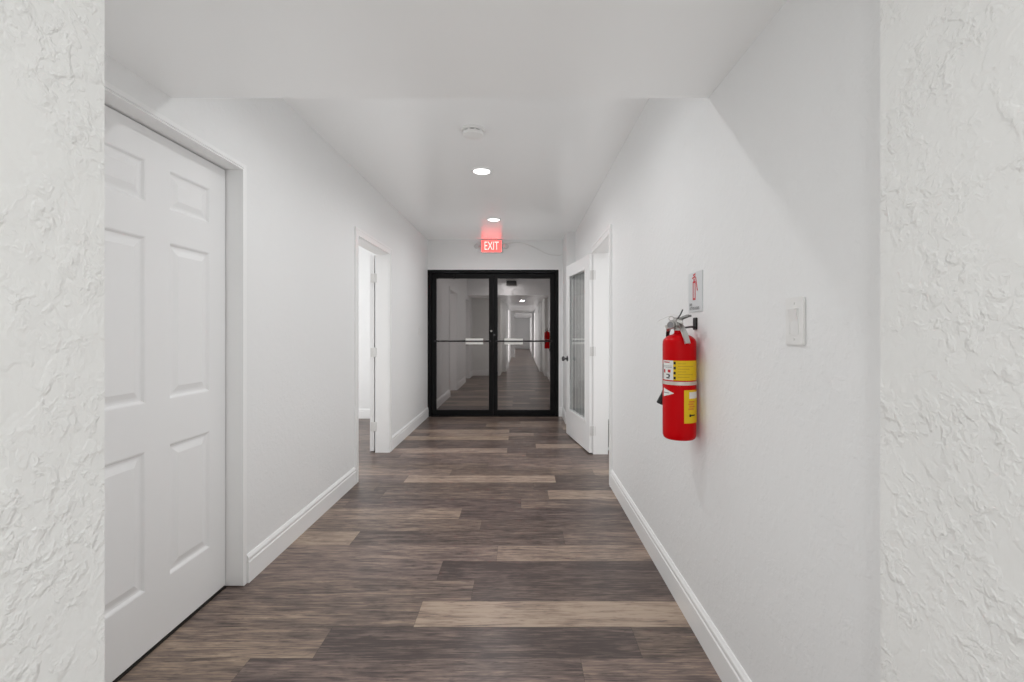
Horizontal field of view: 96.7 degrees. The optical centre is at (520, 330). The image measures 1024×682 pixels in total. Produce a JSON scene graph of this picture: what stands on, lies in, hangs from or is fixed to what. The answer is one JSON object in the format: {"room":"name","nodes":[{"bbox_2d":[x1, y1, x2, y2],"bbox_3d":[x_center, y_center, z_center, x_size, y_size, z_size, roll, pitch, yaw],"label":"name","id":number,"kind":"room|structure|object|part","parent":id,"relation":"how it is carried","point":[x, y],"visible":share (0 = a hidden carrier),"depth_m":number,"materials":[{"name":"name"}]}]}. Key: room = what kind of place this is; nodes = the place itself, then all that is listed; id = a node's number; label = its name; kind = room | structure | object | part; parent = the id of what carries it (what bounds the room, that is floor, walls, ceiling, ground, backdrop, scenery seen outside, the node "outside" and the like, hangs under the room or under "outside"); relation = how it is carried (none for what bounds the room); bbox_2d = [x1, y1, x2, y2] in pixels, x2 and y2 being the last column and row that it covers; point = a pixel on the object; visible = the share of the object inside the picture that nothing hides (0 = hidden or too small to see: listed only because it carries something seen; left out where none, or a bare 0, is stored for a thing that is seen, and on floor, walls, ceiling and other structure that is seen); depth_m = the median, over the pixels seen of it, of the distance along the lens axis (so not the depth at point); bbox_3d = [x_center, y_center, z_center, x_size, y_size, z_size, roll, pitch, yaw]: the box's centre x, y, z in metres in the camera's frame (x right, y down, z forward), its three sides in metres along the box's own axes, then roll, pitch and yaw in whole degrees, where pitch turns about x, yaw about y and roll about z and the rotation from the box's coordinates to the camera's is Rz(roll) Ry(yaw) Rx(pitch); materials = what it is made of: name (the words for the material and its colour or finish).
{"room":"office corridor","nodes":[
{"label":"office corridor","id":0,"kind":"room"},
{"bbox_2d":[0,0,104,681],"bbox_3d":[-1.005,-0.100,0.031,0.890,2.620,1.162,0,0,0],"label":"wall","id":1,"kind":"structure","parent":0,"point":[52,52],"depth_m":0.54,"materials":[{"name":"white paint"}]},
{"bbox_2d":[105,54,427,553],"bbox_3d":[-1.385,-0.100,3.586,0.130,2.620,5.948,0,0,0],"label":"wall","id":2,"kind":"structure","parent":0,"point":[305,201],"depth_m":2.74,"materials":[{"name":"white paint"}]},
{"bbox_2d":[105,105,225,681],"bbox_3d":[-1.387,0.223,1.752,0.117,1.973,0.802,0,0,0],"label":"door","id":3,"kind":"structure","parent":2,"relation":"in","point":[165,202],"depth_m":1.75,"materials":[{"name":"white paint"}]},
{"bbox_2d":[105,81,246,585],"bbox_3d":[-1.381,0.209,1.752,0.131,2.002,0.859,0,0,0],"label":"door frame","id":4,"kind":"structure","parent":2,"relation":"attached to","point":[235,175],"depth_m":2.15,"materials":[{"name":"white paint"}]},
{"bbox_2d":[247,407,428,582],"bbox_3d":[-1.312,1.143,3.521,0.015,0.135,5.818,0,0,0],"label":"baseboard","id":5,"kind":"structure","parent":2,"relation":"attached to","point":[262,555],"depth_m":2.74,"materials":[{"name":"white paint"}]},
{"bbox_2d":[354,226,391,483],"bbox_3d":[-1.376,0.192,4.095,0.148,2.037,0.990,0,0,0],"label":"door frame","id":6,"kind":"structure","parent":2,"relation":"attached to","point":[383,253],"depth_m":4.53,"materials":[{"name":"white paint"}]},
{"bbox_2d":[370,255,376,450],"bbox_3d":[-1.538,0.221,4.950,0.111,1.955,0.873,0,0,-10],"label":"door","id":7,"kind":"structure","parent":2,"relation":"in","point":[373,276],"depth_m":4.54,"materials":[{"name":"white paint"}]},
{"bbox_2d":[359,246,374,408],"bbox_3d":[-3.035,-0.100,6.360,3.170,2.620,0.120,0,0,0],"label":"wall","id":8,"kind":"structure","parent":0,"point":[364,255],"depth_m":6.30,"materials":[{"name":"white paint"}]},
{"bbox_2d":[359,409,369,418],"bbox_3d":[-2.975,1.143,6.293,3.050,0.135,0.015,0,0,0],"label":"baseboard","id":9,"kind":"structure","parent":8,"relation":"attached to","point":[363,413],"depth_m":6.29,"materials":[{"name":"white paint"}]},
{"bbox_2d":[118,416,721,681],"bbox_3d":[-0.500,1.260,-5.700,8.000,0.100,24.600,0,0,0],"label":"floor","id":10,"kind":"structure","parent":0,"point":[472,549],"depth_m":2.11,"materials":[{"name":"plastic"}]},
{"bbox_2d":[105,0,786,97],"bbox_3d":[-0.306,-1.145,-8.140,2.028,0.530,19.720,0,0,0],"label":"ceiling","id":11,"kind":"structure","parent":0,"point":[182,48],"depth_m":1.40,"materials":[{"name":"white paint"}]},
{"bbox_2d":[282,98,648,239],"bbox_3d":[-0.306,-1.347,4.080,2.028,0.125,4.720,0,0,0],"label":"ceiling","id":12,"kind":"structure","parent":0,"point":[548,159],"depth_m":3.28,"materials":[{"name":"white paint"}]},
{"bbox_2d":[461,124,484,139],"bbox_3d":[-0.307,-1.263,2.909,0.158,0.044,0.158,0,0,0],"label":"smoke detector","id":13,"kind":"object","parent":12,"relation":"attached to","point":[473,132],"visible":1,"depth_m":2.87,"materials":[{"name":"white plastic"}]},
{"bbox_3d":[-0.307,-1.278,2.909,0.158,0.014,0.158,0,0,0],"label":"plate","id":14,"kind":"part","parent":13,"relation":"part of","materials":[{"name":"white plastic"}]},
{"bbox_2d":[471,167,491,174],"bbox_3d":[-0.315,-1.280,3.654,0.168,0.009,0.168,0,0,0],"label":"recessed light","id":15,"kind":"object","parent":12,"relation":"in","point":[479,170],"visible":1,"depth_m":3.65,"materials":[{"name":"white plastic"}]},
{"bbox_2d":[486,218,500,221],"bbox_3d":[-0.315,-1.280,5.244,0.168,0.009,0.168,0,0,0],"label":"recessed light","id":16,"kind":"object","parent":12,"relation":"in","point":[487,219],"visible":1,"depth_m":5.23,"materials":[{"name":"white plastic"}]},
{"bbox_2d":[428,240,562,406],"bbox_3d":[-0.306,-0.100,6.500,2.028,2.620,0.120,0,0,0],"label":"wall","id":17,"kind":"structure","parent":0,"point":[442,254],"depth_m":6.44,"materials":[{"name":"white paint"}]},
{"bbox_2d":[431,272,492,414],"bbox_3d":[-0.834,0.181,6.455,0.876,2.030,0.100,0,0,0],"label":"door","id":18,"kind":"structure","parent":17,"relation":"in","point":[461,303],"depth_m":6.48,"materials":[{"name":"clear glass"}]},
{"bbox_3d":[-0.657,0.147,6.428,0.251,0.082,0.003,0,0,0],"label":"push plate","id":19,"kind":"part","parent":18,"relation":"part of","materials":[{"name":"white metal"}]},
{"bbox_2d":[474,240,508,252],"bbox_3d":[-0.415,-1.188,6.402,0.488,0.176,0.076,0,0,0],"label":"exit sign","id":20,"kind":"object","parent":17,"relation":"attached to","point":[487,246],"visible":1,"depth_m":6.38,"materials":[{"name":"red plastic"}]},
{"bbox_2d":[428,269,559,416],"bbox_3d":[-0.394,0.172,6.487,1.852,2.076,0.117,0,0,0],"label":"door frame","id":21,"kind":"structure","parent":17,"relation":"attached to","point":[430,272],"depth_m":6.43,"materials":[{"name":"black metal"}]},
{"bbox_2d":[493,272,554,414],"bbox_3d":[0.045,0.181,6.455,0.878,2.030,0.100,0,0,0],"label":"door","id":22,"kind":"structure","parent":17,"relation":"in","point":[523,303],"depth_m":6.48,"materials":[{"name":"clear glass"}]},
{"bbox_3d":[-0.103,0.147,6.428,0.262,0.082,0.003,0,0,0],"label":"push plate","id":23,"kind":"part","parent":22,"relation":"part of","materials":[{"name":"white metal"}]},
{"bbox_2d":[508,242,561,255],"bbox_3d":[0.190,-1.161,6.433,0.782,0.192,0.009,0,0,0],"label":"cable","id":24,"kind":"object","parent":17,"relation":"attached to","point":[512,242],"visible":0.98,"depth_m":6.43,"materials":[{"name":"white plastic"}]},
{"bbox_2d":[563,232,574,411],"bbox_3d":[0.651,-0.100,6.185,0.114,2.620,0.510,0,0,0],"label":"wall","id":25,"kind":"structure","parent":0,"point":[569,239],"depth_m":6.08,"materials":[{"name":"white paint"}]},
{"bbox_2d":[608,253,608,449],"bbox_3d":[2.236,-0.100,4.680,2.767,2.620,0.120,0,0,0],"label":"wall","id":26,"kind":"structure","parent":0,"point":[608,253],"depth_m":4.62,"materials":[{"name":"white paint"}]},
{"bbox_2d":[575,0,879,681],"bbox_3d":[0.780,-0.100,3.679,0.145,2.620,5.762,0,0,0],"label":"wall","id":27,"kind":"structure","parent":0,"point":[767,185],"depth_m":1.29,"materials":[{"name":"white paint"}]},
{"bbox_2d":[562,254,595,452],"bbox_3d":[0.620,0.220,4.899,0.170,1.952,0.904,0,0,-9],"label":"door","id":28,"kind":"structure","parent":27,"relation":"in","point":[579,274],"depth_m":4.86,"materials":[{"name":"white paint"}]},
{"bbox_2d":[571,271,583,416],"bbox_3d":[0.627,0.138,4.912,0.013,1.545,0.638,0,0,-9],"label":"glass panel","id":29,"kind":"object","parent":28,"relation":"attached to","point":[577,277],"depth_m":4.97,"materials":[{"name":"glass"}]},
{"bbox_2d":[591,225,611,484],"bbox_3d":[0.771,0.193,4.000,0.163,2.035,0.940,0,0,0],"label":"door frame","id":30,"kind":"structure","parent":27,"relation":"attached to","point":[602,246],"depth_m":4.47,"materials":[{"name":"white paint"}]},
{"bbox_2d":[559,407,751,681],"bbox_3d":[0.621,1.143,3.625,0.177,0.135,5.653,0,0,0],"label":"baseboard","id":31,"kind":"structure","parent":27,"relation":"attached to","point":[728,668],"depth_m":1.93,"materials":[{"name":"white paint"}]},
{"bbox_2d":[657,309,696,440],"bbox_3d":[0.623,0.171,1.826,0.156,0.516,0.157,0,0,19],"label":"fire extinguisher","id":32,"kind":"object","parent":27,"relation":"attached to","point":[678,396],"visible":1,"depth_m":1.78,"materials":[{"name":"red paint"}]},
{"bbox_3d":[0.633,0.001,1.798,0.022,0.099,0.114,0,0,-7],"label":"carry handle","id":33,"kind":"part","parent":32,"relation":"part of","materials":[{"name":"silver metal"}]},
{"bbox_3d":[0.643,-0.053,1.802,0.016,0.022,0.093,0,0,-10],"label":"squeeze lever","id":34,"kind":"part","parent":32,"relation":"part of","materials":[{"name":"grey metal"}]},
{"bbox_2d":[688,401,694,409],"bbox_3d":[0.664,0.289,1.771,0.032,0.035,0.002,0,0,-25],"label":"print","id":35,"kind":"object","parent":32,"relation":"on","point":[691,404],"depth_m":1.77,"materials":[{"name":"orange"}]},
{"bbox_2d":[685,318,697,329],"bbox_3d":[0.679,-0.029,1.842,0.057,0.049,0.036,0,0,0],"label":"wall bracket","id":36,"kind":"object","parent":27,"relation":"attached to","point":[695,320],"visible":0.93,"depth_m":1.83,"materials":[{"name":"black metal"}]},
{"bbox_3d":[0.705,-0.029,1.842,0.006,0.049,0.036,0,0,0],"label":"plate","id":37,"kind":"part","parent":36,"relation":"part of","materials":[{"name":"black metal"}]},
{"bbox_2d":[688,270,702,312],"bbox_3d":[0.705,-0.158,1.842,0.005,0.162,0.146,0,0,0],"label":"wall sign","id":38,"kind":"object","parent":27,"relation":"attached to","point":[695,280],"visible":1,"depth_m":1.84,"materials":[{"name":"white plastic"}]},
{"bbox_2d":[786,296,804,345],"bbox_3d":[0.701,-0.025,1.170,0.014,0.124,0.080,0,0,0],"label":"light switch","id":39,"kind":"object","parent":27,"relation":"attached to","point":[795,306],"visible":1,"depth_m":1.16,"materials":[{"name":"white plastic"}]},
{"bbox_2d":[880,0,1023,681],"bbox_3d":[0.742,-0.100,0.124,0.223,2.620,1.348,0,0,0],"label":"wall","id":40,"kind":"structure","parent":0,"point":[952,71],"depth_m":0.67,"materials":[{"name":"white paint"}]}
]}

